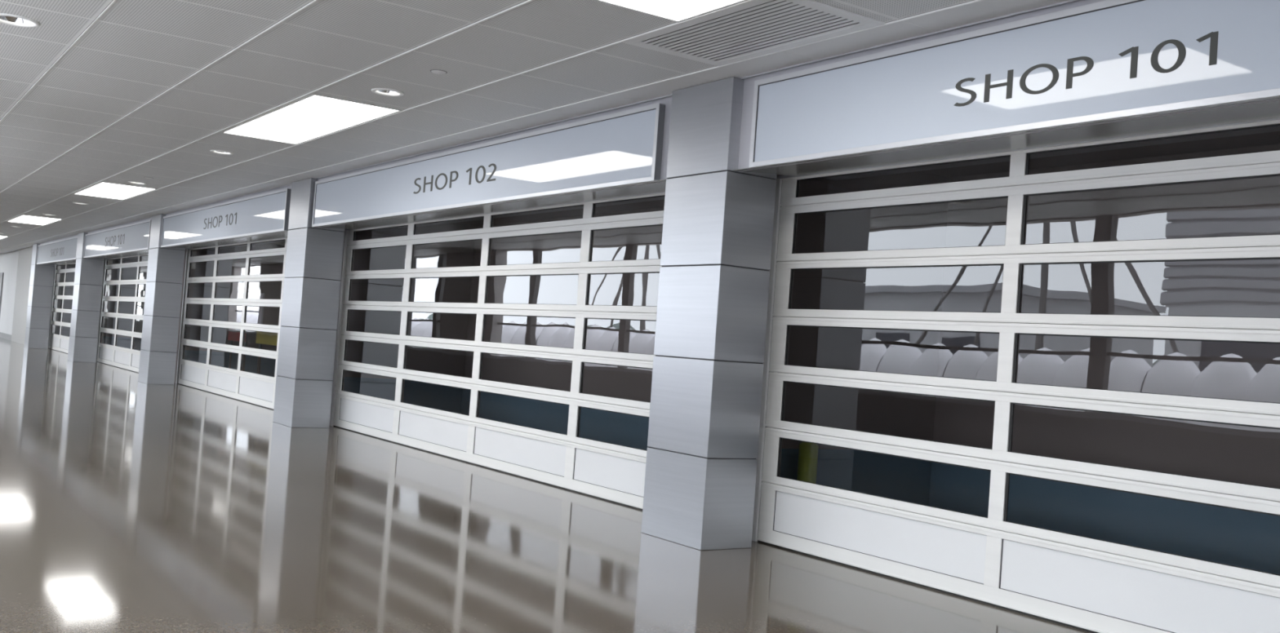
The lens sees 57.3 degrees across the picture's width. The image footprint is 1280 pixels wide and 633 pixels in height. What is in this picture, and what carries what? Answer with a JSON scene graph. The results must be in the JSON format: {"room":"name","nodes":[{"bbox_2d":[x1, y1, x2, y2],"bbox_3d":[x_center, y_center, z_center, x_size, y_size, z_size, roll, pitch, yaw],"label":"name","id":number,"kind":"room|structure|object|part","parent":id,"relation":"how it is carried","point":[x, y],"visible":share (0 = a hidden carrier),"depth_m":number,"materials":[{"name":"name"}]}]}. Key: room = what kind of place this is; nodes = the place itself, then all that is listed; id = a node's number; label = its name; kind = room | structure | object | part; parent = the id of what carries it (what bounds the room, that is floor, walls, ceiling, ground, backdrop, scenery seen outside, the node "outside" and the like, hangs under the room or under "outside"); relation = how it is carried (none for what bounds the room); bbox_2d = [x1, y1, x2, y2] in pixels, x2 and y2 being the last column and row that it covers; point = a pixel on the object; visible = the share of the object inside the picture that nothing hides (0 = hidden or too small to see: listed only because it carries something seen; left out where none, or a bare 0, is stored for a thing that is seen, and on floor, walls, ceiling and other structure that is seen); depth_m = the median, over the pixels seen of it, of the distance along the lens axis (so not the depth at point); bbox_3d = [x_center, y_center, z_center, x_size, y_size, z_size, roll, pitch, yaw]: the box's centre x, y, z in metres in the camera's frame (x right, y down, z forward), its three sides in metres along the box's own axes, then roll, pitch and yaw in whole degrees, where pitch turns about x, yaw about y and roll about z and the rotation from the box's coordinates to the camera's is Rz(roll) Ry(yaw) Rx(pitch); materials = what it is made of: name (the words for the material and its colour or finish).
{"room":"shopping mall corridor","nodes":[
{"label":"shopping mall corridor","id":0,"kind":"room"},
{"bbox_2d":[0,249,18,334],"bbox_3d":[-32.955,-1.201,60.015,0.740,4.161,23.700,5,-2,-34],"label":"wall","id":1,"kind":"structure","parent":0,"point":[8,260],"depth_m":52.84,"materials":[{"name":"white paint"}]},
{"bbox_2d":[0,272,4,314],"bbox_3d":[-30.610,-0.583,55.756,0.120,3.008,2.400,5,-2,-34],"label":"door","id":2,"kind":"structure","parent":1,"relation":"in","point":[2,274],"depth_m":54.82,"materials":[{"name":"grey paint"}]},
{"bbox_2d":[0,332,11,340],"bbox_3d":[-28.356,0.879,52.361,0.030,0.228,5.800,5,-2,-34],"label":"baseboard","id":3,"kind":"structure","parent":1,"relation":"attached to","point":[6,336],"depth_m":52.13,"materials":[{"name":"grey"}]},
{"bbox_2d":[11,246,65,344],"bbox_3d":[-24.260,-0.929,47.223,0.840,4.161,7.240,5,-2,-34],"label":"wall","id":4,"kind":"structure","parent":0,"point":[24,259],"depth_m":47.63,"materials":[{"name":"grey paint"}]},
{"bbox_2d":[173,231,345,422],"bbox_3d":[-4.837,0.182,18.855,0.075,3.170,41.970,5,-2,-34],"label":"wall","id":5,"kind":"structure","parent":0,"point":[344,231],"depth_m":27.45,"materials":[{"name":"grey"}]},
{"bbox_2d":[0,0,1068,253],"bbox_3d":[-16.313,-2.649,28.773,6.850,0.001,94.000,5,-2,-34],"label":"ceiling","id":6,"kind":"structure","parent":0,"point":[586,24],"depth_m":10.57,"materials":[{"name":"tile"}]},
{"bbox_2d":[0,13,39,27],"bbox_3d":[-4.992,-2.428,9.354,0.370,0.143,0.370,5,-2,-34],"label":"recessed light","id":7,"kind":"object","parent":6,"relation":"in","point":[6,19],"visible":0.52,"depth_m":9.46,"materials":[{"name":"white metal"}]},
{"bbox_2d":[6,214,61,225],"bbox_3d":[-16.191,-2.593,31.282,0.930,0.058,3.340,5,-2,-34],"label":"ceiling light","id":8,"kind":"object","parent":6,"relation":"attached to","point":[22,219],"visible":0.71,"depth_m":31.23,"materials":[{"name":"white plastic"}]},
{"bbox_2d":[0,0,116,121],"bbox_3d":[-17.242,-2.728,28.135,0.010,0.016,94.000,5,-2,-34],"label":"trim","id":9,"kind":"structure","parent":6,"relation":"attached to","point":[113,1],"depth_m":10.38,"materials":[{"name":"white metal"}]},
{"bbox_2d":[72,202,88,204],"bbox_3d":[-12.045,-2.499,25.238,0.310,0.143,0.310,5,-2,-34],"label":"recessed light","id":10,"kind":"object","parent":6,"relation":"in","point":[80,203],"visible":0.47,"depth_m":25.27,"materials":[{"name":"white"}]},
{"bbox_2d":[73,182,156,199],"bbox_3d":[-9.993,-2.398,22.226,0.930,0.058,3.050,5,-2,-34],"label":"ceiling light","id":11,"kind":"object","parent":6,"relation":"attached to","point":[101,189],"visible":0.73,"depth_m":22.14,"materials":[{"name":"white plastic"}]},
{"bbox_2d":[128,181,146,184],"bbox_3d":[-8.770,-2.396,20.452,0.310,0.143,0.310,5,-2,-34],"label":"recessed light","id":12,"kind":"object","parent":6,"relation":"in","point":[131,182],"visible":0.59,"depth_m":20.48,"materials":[{"name":"white"}]},
{"bbox_2d":[0,0,318,193],"bbox_3d":[-16.352,-2.648,28.747,0.010,0.016,94.000,5,-2,-34],"label":"trim","id":13,"kind":"structure","parent":6,"relation":"attached to","point":[313,1],"depth_m":10.88,"materials":[{"name":"white metal"}]},
{"bbox_2d":[209,150,233,155],"bbox_3d":[-5.686,-2.299,15.947,0.310,0.143,0.310,5,-2,-34],"label":"recessed light","id":14,"kind":"object","parent":6,"relation":"in","point":[219,152],"visible":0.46,"depth_m":16.00,"materials":[{"name":"white"}]},
{"bbox_2d":[0,0,533,223],"bbox_3d":[-15.483,-2.570,29.343,0.010,0.016,94.000,5,-2,-34],"label":"trim","id":15,"kind":"structure","parent":6,"relation":"attached to","point":[527,1],"depth_m":10.71,"materials":[{"name":"white metal"}]},
{"bbox_2d":[221,93,402,144],"bbox_3d":[-3.763,-2.201,13.124,0.930,0.058,3.355,5,-2,-34],"label":"ceiling light","id":16,"kind":"object","parent":6,"relation":"attached to","point":[313,116],"visible":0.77,"depth_m":12.91,"materials":[{"name":"white plastic"}]},
{"bbox_2d":[0,0,753,239],"bbox_3d":[-14.673,-2.498,29.899,0.010,0.016,94.000,5,-2,-34],"label":"trim","id":17,"kind":"structure","parent":6,"relation":"attached to","point":[748,1],"depth_m":10.31,"materials":[{"name":"white metal"}]},
{"bbox_2d":[371,88,404,96],"bbox_3d":[-2.394,-2.195,11.137,0.310,0.143,0.310,5,-2,-34],"label":"recessed light","id":18,"kind":"object","parent":6,"relation":"in","point":[382,91],"visible":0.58,"depth_m":11.21,"materials":[{"name":"white metal"}]},
{"bbox_2d":[430,69,447,74],"bbox_3d":[-1.740,-2.112,10.120,0.148,0.013,0.148,5,-2,-34],"label":"ceiling detector","id":19,"kind":"object","parent":6,"relation":"attached to","point":[434,71],"visible":1,"depth_m":10.09,"materials":[{"name":"grey plastic"}]},
{"bbox_2d":[0,0,983,250],"bbox_3d":[-13.898,-2.428,30.431,0.010,0.016,94.000,5,-2,-34],"label":"trim","id":20,"kind":"structure","parent":6,"relation":"attached to","point":[974,1],"depth_m":10.41,"materials":[{"name":"white metal"}]},
{"bbox_2d":[17,1,1072,249],"bbox_3d":[-13.582,-2.404,30.647,0.022,0.008,94.000,5,-2,-34],"label":"trim","id":21,"kind":"structure","parent":6,"relation":"attached to","point":[1072,2],"depth_m":9.39,"materials":[{"name":"grey metal"}]},
{"bbox_2d":[594,0,747,22],"bbox_3d":[0.491,-2.067,6.909,0.930,0.058,2.160,5,-2,-34],"label":"ceiling light","id":22,"kind":"object","parent":6,"relation":"attached to","point":[675,11],"visible":1,"depth_m":7.72,"materials":[{"name":"white plastic"}]},
{"bbox_2d":[622,0,884,66],"bbox_3d":[0.747,-2.047,8.210,0.919,0.130,1.769,5,-2,-34],"label":"ceiling vent","id":23,"kind":"object","parent":6,"relation":"in","point":[753,28],"visible":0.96,"depth_m":8.18,"materials":[{"name":"grey metal"}]},
{"bbox_2d":[0,337,1092,632],"bbox_3d":[-16.363,1.316,28.824,7.610,0.212,94.000,5,-2,-34],"label":"floor","id":24,"kind":"structure","parent":0,"point":[128,505],"depth_m":8.61,"materials":[{"name":"concrete"}]},
{"bbox_2d":[24,244,54,349],"bbox_3d":[-22.264,-0.741,43.489,0.655,3.845,1.062,5,-2,-34],"label":"pillar","id":25,"kind":"structure","parent":24,"relation":"on","point":[42,276],"depth_m":43.06,"materials":[{"name":"grey"}]},
{"bbox_3d":[-22.375,0.809,43.447,0.655,0.736,1.062,5,-2,-34],"label":"cladding panel","id":26,"kind":"part","parent":25,"relation":"part of","materials":[{"name":"grey metal"}]},
{"bbox_3d":[-22.320,0.042,43.468,0.655,0.785,1.062,5,-2,-34],"label":"cladding panel","id":27,"kind":"part","parent":25,"relation":"part of","materials":[{"name":"grey metal"}]},
{"bbox_3d":[-22.265,-0.741,43.489,0.655,0.769,1.062,5,-2,-34],"label":"cladding panel","id":28,"kind":"part","parent":25,"relation":"part of","materials":[{"name":"silver metal"}]},
{"bbox_3d":[-22.210,-1.510,43.510,0.655,0.759,1.062,5,-2,-34],"label":"cladding panel","id":29,"kind":"part","parent":25,"relation":"part of","materials":[{"name":"silver metal"}]},
{"bbox_3d":[-22.155,-2.277,43.531,0.655,0.764,1.062,5,-2,-34],"label":"cladding panel","id":30,"kind":"part","parent":25,"relation":"part of","materials":[{"name":"silver metal"}]},
{"bbox_2d":[67,232,104,363],"bbox_3d":[-16.639,-0.565,35.248,0.630,3.845,0.987,5,-2,-34],"label":"pillar","id":31,"kind":"structure","parent":24,"relation":"on","point":[89,273],"depth_m":34.86,"materials":[{"name":"grey"}]},
{"bbox_3d":[-16.749,0.986,35.206,0.630,0.736,0.987,5,-2,-34],"label":"cladding panel","id":32,"kind":"part","parent":31,"relation":"part of","materials":[{"name":"grey metal"}]},
{"bbox_3d":[-16.695,0.219,35.227,0.630,0.785,0.987,5,-2,-34],"label":"cladding panel","id":33,"kind":"part","parent":31,"relation":"part of","materials":[{"name":"grey metal"}]},
{"bbox_3d":[-16.639,-0.564,35.248,0.630,0.769,0.987,5,-2,-34],"label":"cladding panel","id":34,"kind":"part","parent":31,"relation":"part of","materials":[{"name":"silver metal"}]},
{"bbox_3d":[-16.584,-1.333,35.269,0.630,0.759,0.987,5,-2,-34],"label":"cladding panel","id":35,"kind":"part","parent":31,"relation":"part of","materials":[{"name":"silver metal"}]},
{"bbox_3d":[-16.530,-2.101,35.290,0.630,0.764,0.987,5,-2,-34],"label":"cladding panel","id":36,"kind":"part","parent":31,"relation":"part of","materials":[{"name":"silver metal"}]},
{"bbox_2d":[137,213,185,385],"bbox_3d":[-10.968,-0.387,26.919,0.580,3.845,0.968,5,-2,-34],"label":"pillar","id":37,"kind":"structure","parent":24,"relation":"on","point":[165,270],"depth_m":26.54,"materials":[{"name":"grey"}]},
{"bbox_3d":[-11.078,1.163,26.877,0.580,0.736,0.968,5,-2,-34],"label":"cladding panel","id":38,"kind":"part","parent":37,"relation":"part of","materials":[{"name":"grey metal"}]},
{"bbox_3d":[-11.024,0.397,26.897,0.580,0.785,0.968,5,-2,-34],"label":"cladding panel","id":39,"kind":"part","parent":37,"relation":"part of","materials":[{"name":"grey metal"}]},
{"bbox_3d":[-10.968,-0.386,26.919,0.580,0.769,0.968,5,-2,-34],"label":"cladding panel","id":40,"kind":"part","parent":37,"relation":"part of","materials":[{"name":"grey metal"}]},
{"bbox_3d":[-10.913,-1.155,26.939,0.580,0.759,0.968,5,-2,-34],"label":"cladding panel","id":41,"kind":"part","parent":37,"relation":"part of","materials":[{"name":"silver metal"}]},
{"bbox_3d":[-10.859,-1.923,26.960,0.580,0.764,0.968,5,-2,-34],"label":"cladding panel","id":42,"kind":"part","parent":37,"relation":"part of","materials":[{"name":"silver metal"}]},
{"bbox_2d":[272,177,344,428],"bbox_3d":[-5.217,-0.205,18.533,0.600,3.845,0.928,5,-2,-34],"label":"pillar","id":43,"kind":"structure","parent":24,"relation":"on","point":[314,255],"depth_m":18.18,"materials":[{"name":"grey"}]},
{"bbox_3d":[-5.327,1.345,18.491,0.600,0.736,0.928,5,-2,-34],"label":"cladding panel","id":44,"kind":"part","parent":43,"relation":"part of","materials":[{"name":"grey metal"}]},
{"bbox_3d":[-5.272,0.579,18.512,0.600,0.785,0.928,5,-2,-34],"label":"cladding panel","id":45,"kind":"part","parent":43,"relation":"part of","materials":[{"name":"grey metal"}]},
{"bbox_3d":[-5.217,-0.204,18.533,0.600,0.769,0.928,5,-2,-34],"label":"cladding panel","id":46,"kind":"part","parent":43,"relation":"part of","materials":[{"name":"grey metal"}]},
{"bbox_3d":[-5.162,-0.974,18.554,0.600,0.759,0.928,5,-2,-34],"label":"cladding panel","id":47,"kind":"part","parent":43,"relation":"part of","materials":[{"name":"silver metal"}]},
{"bbox_3d":[-5.107,-1.741,18.575,0.600,0.764,0.928,5,-2,-34],"label":"cladding panel","id":48,"kind":"part","parent":43,"relation":"part of","materials":[{"name":"silver metal"}]},
{"bbox_2d":[640,76,776,551],"bbox_3d":[0.603,-0.023,9.969,0.530,3.845,0.851,5,-2,-34],"label":"pillar","id":49,"kind":"structure","parent":24,"relation":"on","point":[700,473],"depth_m":9.68,"materials":[{"name":"grey metal"}]},
{"bbox_3d":[0.492,1.527,9.927,0.530,0.736,0.851,5,-2,-34],"label":"cladding panel","id":50,"kind":"part","parent":49,"relation":"part of","materials":[{"name":"silver metal"}]},
{"bbox_3d":[0.547,0.761,9.948,0.530,0.785,0.851,5,-2,-34],"label":"cladding panel","id":51,"kind":"part","parent":49,"relation":"part of","materials":[{"name":"grey metal"}]},
{"bbox_3d":[0.603,-0.022,9.969,0.530,0.769,0.851,5,-2,-34],"label":"cladding panel","id":52,"kind":"part","parent":49,"relation":"part of","materials":[{"name":"grey metal"}]},
{"bbox_3d":[0.657,-0.791,9.990,0.530,0.759,0.851,5,-2,-34],"label":"cladding panel","id":53,"kind":"part","parent":49,"relation":"part of","materials":[{"name":"silver metal"}]},
{"bbox_3d":[0.712,-1.559,10.011,0.530,0.764,0.851,5,-2,-34],"label":"cladding panel","id":54,"kind":"part","parent":49,"relation":"part of","materials":[{"name":"silver metal"}]},
{"bbox_2d":[62,143,1279,488],"bbox_3d":[-3.512,-0.083,19.108,2.330,3.900,63.500,5,-2,-34],"label":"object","id":55,"kind":"structure","parent":0,"point":[1244,371],"depth_m":10.83,"materials":[{"name":"grey"}]},
{"bbox_2d":[48,262,75,353],"bbox_3d":[-19.395,-0.286,40.150,0.128,3.164,9.750,5,-2,-34],"label":"door","id":56,"kind":"structure","parent":55,"relation":"in","point":[60,343],"depth_m":42.28,"materials":[{"name":"grey metal"}]},
{"bbox_3d":[-22.115,-0.368,44.132,0.120,3.156,0.104,5,-2,-34],"label":"jamb post","id":57,"kind":"part","parent":56,"relation":"part of","materials":[{"name":"white metal"}]},
{"bbox_3d":[-21.461,0.933,42.977,0.016,0.332,2.163,5,-2,-34],"label":"infill panel","id":58,"kind":"part","parent":56,"relation":"part of","materials":[{"name":"white metal"}]},
{"bbox_3d":[-20.116,0.976,41.010,0.016,0.332,2.187,5,-2,-34],"label":"infill panel","id":59,"kind":"part","parent":56,"relation":"part of","materials":[{"name":"white metal"}]},
{"bbox_2d":[96,253,148,373],"bbox_3d":[-13.759,-0.108,31.916,0.128,3.164,9.750,5,-2,-34],"label":"door","id":60,"kind":"structure","parent":55,"relation":"in","point":[125,358],"depth_m":33.41,"materials":[{"name":"grey metal"}]},
{"bbox_3d":[-16.479,-0.190,35.897,0.120,3.156,0.104,5,-2,-34],"label":"jamb post","id":61,"kind":"part","parent":60,"relation":"part of","materials":[{"name":"white metal"}]},
{"bbox_3d":[-15.825,1.111,34.742,0.016,0.332,2.163,5,-2,-34],"label":"infill panel","id":62,"kind":"part","parent":60,"relation":"part of","materials":[{"name":"white metal"}]},
{"bbox_3d":[-14.480,1.153,32.776,0.016,0.332,2.187,5,-2,-34],"label":"infill panel","id":63,"kind":"part","parent":60,"relation":"part of","materials":[{"name":"white metal"}]},
{"bbox_3d":[-13.128,1.196,30.801,0.016,0.332,2.218,5,-2,-34],"label":"infill panel","id":64,"kind":"part","parent":60,"relation":"part of","materials":[{"name":"white metal"}]},
{"bbox_2d":[175,237,287,409],"bbox_3d":[-7.931,0.075,23.401,0.128,3.164,9.750,5,-2,-34],"label":"door","id":65,"kind":"structure","parent":55,"relation":"in","point":[257,389],"depth_m":23.91,"materials":[{"name":"grey metal"}]},
{"bbox_3d":[-10.652,-0.006,27.382,0.120,3.156,0.104,5,-2,-34],"label":"jamb post","id":66,"kind":"part","parent":65,"relation":"part of","materials":[{"name":"white metal"}]},
{"bbox_3d":[-9.997,1.295,26.227,0.016,0.332,2.163,5,-2,-34],"label":"infill panel","id":67,"kind":"part","parent":65,"relation":"part of","materials":[{"name":"white metal"}]},
{"bbox_3d":[-8.652,1.337,24.261,0.016,0.332,2.187,5,-2,-34],"label":"infill panel","id":68,"kind":"part","parent":65,"relation":"part of","materials":[{"name":"white metal"}]},
{"bbox_3d":[-7.863,-1.493,23.413,0.022,0.026,9.750,5,-2,-34],"label":"head rail","id":69,"kind":"part","parent":65,"relation":"part of","materials":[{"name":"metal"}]},
{"bbox_3d":[-7.300,1.380,22.286,0.016,0.332,2.218,5,-2,-34],"label":"infill panel","id":70,"kind":"part","parent":65,"relation":"part of","materials":[{"name":"white metal"}]},
{"bbox_2d":[329,191,665,510],"bbox_3d":[-2.058,0.261,14.820,0.128,3.164,9.750,5,-2,-34],"label":"door","id":71,"kind":"structure","parent":55,"relation":"in","point":[605,471],"depth_m":14.07,"materials":[{"name":"grey metal"}]},
{"bbox_3d":[-4.778,0.179,18.801,0.120,3.156,0.104,5,-2,-34],"label":"jamb post","id":72,"kind":"part","parent":71,"relation":"part of","materials":[{"name":"white metal"}]},
{"bbox_3d":[-4.124,1.480,17.646,0.016,0.332,2.163,5,-2,-34],"label":"infill panel","id":73,"kind":"part","parent":71,"relation":"part of","materials":[{"name":"white metal"}]},
{"bbox_3d":[-2.779,1.523,15.680,0.016,0.332,2.187,5,-2,-34],"label":"infill panel","id":74,"kind":"part","parent":71,"relation":"part of","materials":[{"name":"white metal"}]},
{"bbox_3d":[-1.990,-1.308,14.832,0.022,0.026,9.750,5,-2,-34],"label":"head rail","id":75,"kind":"part","parent":71,"relation":"part of","materials":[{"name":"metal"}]},
{"bbox_3d":[-1.427,1.565,13.705,0.016,0.332,2.218,5,-2,-34],"label":"infill panel","id":76,"kind":"part","parent":71,"relation":"part of","materials":[{"name":"white metal"}]},
{"bbox_3d":[-0.115,1.607,11.789,0.016,0.332,2.058,5,-2,-34],"label":"infill panel","id":77,"kind":"part","parent":71,"relation":"part of","materials":[{"name":"white metal"}]},
{"bbox_2d":[102,336,1279,575],"bbox_3d":[-3.521,1.457,18.831,2.230,0.788,63.000,5,-2,-34],"label":"glass panes","id":78,"kind":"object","parent":55,"relation":"attached to","point":[1251,540],"depth_m":10.72,"materials":[{"name":"blue"}]},
{"bbox_2d":[751,118,1279,632],"bbox_3d":[3.846,0.447,6.194,0.128,3.164,9.760,5,-2,-34],"label":"door","id":79,"kind":"structure","parent":55,"relation":"in","point":[1092,585],"depth_m":7.98,"materials":[{"name":"grey metal"}]},
{"bbox_3d":[1.123,0.365,10.179,0.120,3.156,0.104,5,-2,-34],"label":"jamb post","id":80,"kind":"part","parent":79,"relation":"part of","materials":[{"name":"white metal"}]},
{"bbox_3d":[1.777,1.666,9.024,0.016,0.332,2.211,5,-2,-34],"label":"infill panel","id":81,"kind":"part","parent":79,"relation":"part of","materials":[{"name":"white metal"}]},
{"bbox_3d":[3.914,-1.121,6.206,0.022,0.026,9.760,5,-2,-34],"label":"head rail","id":82,"kind":"part","parent":79,"relation":"part of","materials":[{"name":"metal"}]},
{"bbox_3d":[3.100,1.708,7.091,0.016,0.332,2.210,5,-2,-34],"label":"infill panel","id":83,"kind":"part","parent":79,"relation":"part of","materials":[{"name":"white metal"}]},
{"bbox_2d":[69,125,1279,265],"bbox_3d":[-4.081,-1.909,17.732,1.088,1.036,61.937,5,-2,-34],"label":"window pane","id":84,"kind":"structure","parent":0,"point":[1271,129],"depth_m":8.84,"materials":[{"name":"grey"}]},
{"bbox_2d":[36,236,77,264],"bbox_3d":[-19.619,-2.182,39.380,0.068,0.699,8.629,5,-2,-34],"label":"shop sign","id":85,"kind":"object","parent":84,"relation":"attached to","point":[64,250],"visible":0.91,"depth_m":38.93,"materials":[{"name":"metal"}]},
{"bbox_2d":[40,259,75,265],"bbox_3d":[-19.220,-1.837,39.479,0.867,0.080,8.955,5,-2,-34],"label":"trim","id":86,"kind":"structure","parent":84,"relation":"attached to","point":[71,261],"depth_m":40.71,"materials":[{"name":"grey metal"}]},
{"bbox_2d":[40,235,78,264],"bbox_3d":[-19.493,-2.207,39.284,0.027,0.761,8.955,5,-2,-34],"label":"trim","id":87,"kind":"structure","parent":84,"relation":"attached to","point":[77,235],"depth_m":39.15,"materials":[{"name":"grey metal"}]},
{"bbox_2d":[83,219,151,257],"bbox_3d":[-13.961,-2.003,31.113,0.068,0.699,8.789,5,-2,-34],"label":"shop sign","id":88,"kind":"object","parent":84,"relation":"attached to","point":[135,237],"visible":0.94,"depth_m":30.46,"materials":[{"name":"metal"}]},
{"bbox_2d":[87,248,149,258],"bbox_3d":[-13.565,-1.658,31.216,0.867,0.080,9.101,5,-2,-34],"label":"trim","id":89,"kind":"structure","parent":84,"relation":"attached to","point":[144,251],"depth_m":31.61,"materials":[{"name":"grey metal"}]},
{"bbox_2d":[85,217,151,258],"bbox_3d":[-13.838,-2.028,31.021,0.027,0.761,9.101,5,-2,-34],"label":"trim","id":90,"kind":"structure","parent":84,"relation":"attached to","point":[150,218],"depth_m":30.72,"materials":[{"name":"grey metal"}]},
{"bbox_2d":[160,230,288,248],"bbox_3d":[-7.844,-1.477,22.858,0.867,0.080,9.222,5,-2,-34],"label":"trim","id":91,"kind":"structure","parent":84,"relation":"attached to","point":[280,235],"depth_m":22.84,"materials":[{"name":"grey metal"}]},
{"bbox_2d":[160,188,291,248],"bbox_3d":[-8.254,-1.823,22.774,0.068,0.699,8.862,5,-2,-34],"label":"shop sign","id":92,"kind":"object","parent":84,"relation":"attached to","point":[268,212],"visible":1,"depth_m":21.80,"materials":[{"name":"metal"}]},
{"bbox_2d":[165,185,291,248],"bbox_3d":[-8.117,-1.848,22.663,0.027,0.761,9.222,5,-2,-34],"label":"trim","id":93,"kind":"structure","parent":84,"relation":"attached to","point":[289,186],"depth_m":21.86,"materials":[{"name":"grey metal"}]},
{"bbox_2d":[0,0,936,253],"bbox_3d":[-16.376,-2.651,28.869,6.626,0.004,92.404,5,-2,-34],"label":"trim","id":94,"kind":"structure","parent":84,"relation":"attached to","point":[179,0],"depth_m":11.82,"materials":[{"name":"white metal"}]},
{"bbox_2d":[2,0,1079,253],"bbox_3d":[-13.596,-2.401,30.638,0.010,0.016,94.000,5,-2,-34],"label":"trim","id":95,"kind":"structure","parent":94,"relation":"attached to","point":[1068,1],"depth_m":9.33,"materials":[{"name":"grey metal"}]},
{"bbox_2d":[311,102,665,227],"bbox_3d":[-2.404,-1.639,14.227,0.068,0.699,9.138,5,-2,-34],"label":"shop sign","id":96,"kind":"object","parent":84,"relation":"attached to","point":[623,148],"visible":1,"depth_m":12.72,"materials":[{"name":"metal"}]},
{"bbox_2d":[311,178,667,229],"bbox_3d":[-2.043,-1.294,14.383,0.867,0.080,9.466,5,-2,-34],"label":"door header","id":97,"kind":"structure","parent":84,"relation":"attached to","point":[655,188],"depth_m":13.32,"materials":[{"name":"grey metal"}]},
{"bbox_2d":[317,96,671,227],"bbox_3d":[-2.317,-1.665,14.188,0.027,0.761,9.466,5,-2,-34],"label":"trim","id":98,"kind":"structure","parent":84,"relation":"attached to","point":[667,101],"depth_m":11.77,"materials":[{"name":"grey metal"}]},
{"bbox_2d":[733,96,1279,176],"bbox_3d":[3.767,-1.111,5.893,0.867,0.080,9.410,5,-2,-34],"label":"door header","id":99,"kind":"structure","parent":84,"relation":"attached to","point":[1265,110],"depth_m":7.46,"materials":[{"name":"grey metal"}]},
{"bbox_2d":[737,0,1279,171],"bbox_3d":[3.494,-1.481,5.698,0.027,0.761,9.410,5,-2,-34],"label":"trim","id":100,"kind":"structure","parent":84,"relation":"attached to","point":[748,83],"depth_m":8.33,"materials":[{"name":"grey metal"}]},
{"bbox_2d":[748,0,1279,168],"bbox_3d":[3.445,-1.454,5.683,0.068,0.699,8.947,5,-2,-34],"label":"shop sign","id":101,"kind":"object","parent":84,"relation":"attached to","point":[1106,60],"visible":1,"depth_m":7.17,"materials":[{"name":"metal"}]},
{"bbox_2d":[267,131,1279,245],"bbox_3d":[-3.263,-1.667,19.244,2.000,0.100,63.500,5,-2,-34],"label":"ceiling","id":102,"kind":"structure","parent":0,"point":[1268,138],"depth_m":10.16,"materials":[{"name":"grey"}]},
{"bbox_3d":[-3.661,1.954,19.050,2.340,0.212,63.500,5,-2,-34],"label":"floor","id":103,"kind":"structure","parent":0,"visible":0},
{"bbox_2d":[227,331,246,371],"bbox_3d":[-8.798,0.996,25.481,0.070,1.318,1.250,5,-2,-34],"label":"display board","id":104,"kind":"object","parent":103,"relation":"on","point":[233,336],"visible":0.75,"depth_m":25.59,"materials":[{"name":"red"}]},
{"bbox_3d":[-9.065,1.013,25.905,0.029,1.268,0.040,5,-2,-34],"label":"leg","id":105,"kind":"part","parent":104,"relation":"part of","materials":[{"name":"silver metal"}]},
{"bbox_3d":[-8.771,0.437,25.488,0.040,0.200,1.250,5,-2,-34],"label":"panel","id":106,"kind":"part","parent":104,"relation":"part of","materials":[{"name":"red"}]},
{"bbox_3d":[-8.501,1.031,25.080,0.029,1.268,0.040,5,-2,-34],"label":"leg","id":107,"kind":"part","parent":104,"relation":"part of","materials":[{"name":"silver metal"}]},
{"bbox_2d":[243,293,264,373],"bbox_3d":[-8.435,0.585,25.448,0.070,2.188,1.300,5,-2,-34],"label":"display board","id":108,"kind":"object","parent":103,"relation":"on","point":[254,314],"visible":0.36,"depth_m":25.30,"materials":[{"name":"white"}]},
{"bbox_3d":[-8.713,0.602,25.888,0.029,2.138,0.040,5,-2,-34],"label":"leg","id":109,"kind":"part","parent":108,"relation":"part of","materials":[{"name":"silver metal"}]},
{"bbox_3d":[-8.393,-0.173,25.460,0.040,0.670,1.300,5,-2,-34],"label":"panel","id":110,"kind":"part","parent":108,"relation":"part of","materials":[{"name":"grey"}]},
{"bbox_3d":[-8.126,0.620,25.030,0.029,2.138,0.040,5,-2,-34],"label":"leg","id":111,"kind":"part","parent":108,"relation":"part of","materials":[{"name":"silver metal"}]},
{"bbox_2d":[255,331,277,373],"bbox_3d":[-7.397,1.000,23.440,0.070,1.398,2.000,5,-2,-34],"label":"display board","id":112,"kind":"object","parent":103,"relation":"on","point":[262,338],"visible":0.32,"depth_m":23.75,"materials":[{"name":"yellow"}]},
{"bbox_3d":[-7.834,1.012,24.111,0.029,1.348,0.040,5,-2,-34],"label":"leg","id":113,"kind":"part","parent":112,"relation":"part of","materials":[{"name":"silver metal"}]},
{"bbox_3d":[-7.370,0.437,23.447,0.040,0.270,2.000,5,-2,-34],"label":"panel","id":114,"kind":"part","parent":112,"relation":"part of","materials":[{"name":"yellow"}]},
{"bbox_2d":[796,442,818,484],"bbox_3d":[1.465,1.536,10.344,0.230,0.880,0.230,5,-2,-34],"label":"marker post","id":115,"kind":"object","parent":103,"relation":"on","point":[808,452],"visible":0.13,"depth_m":10.28,"materials":[{"name":"yellow"}]}
]}

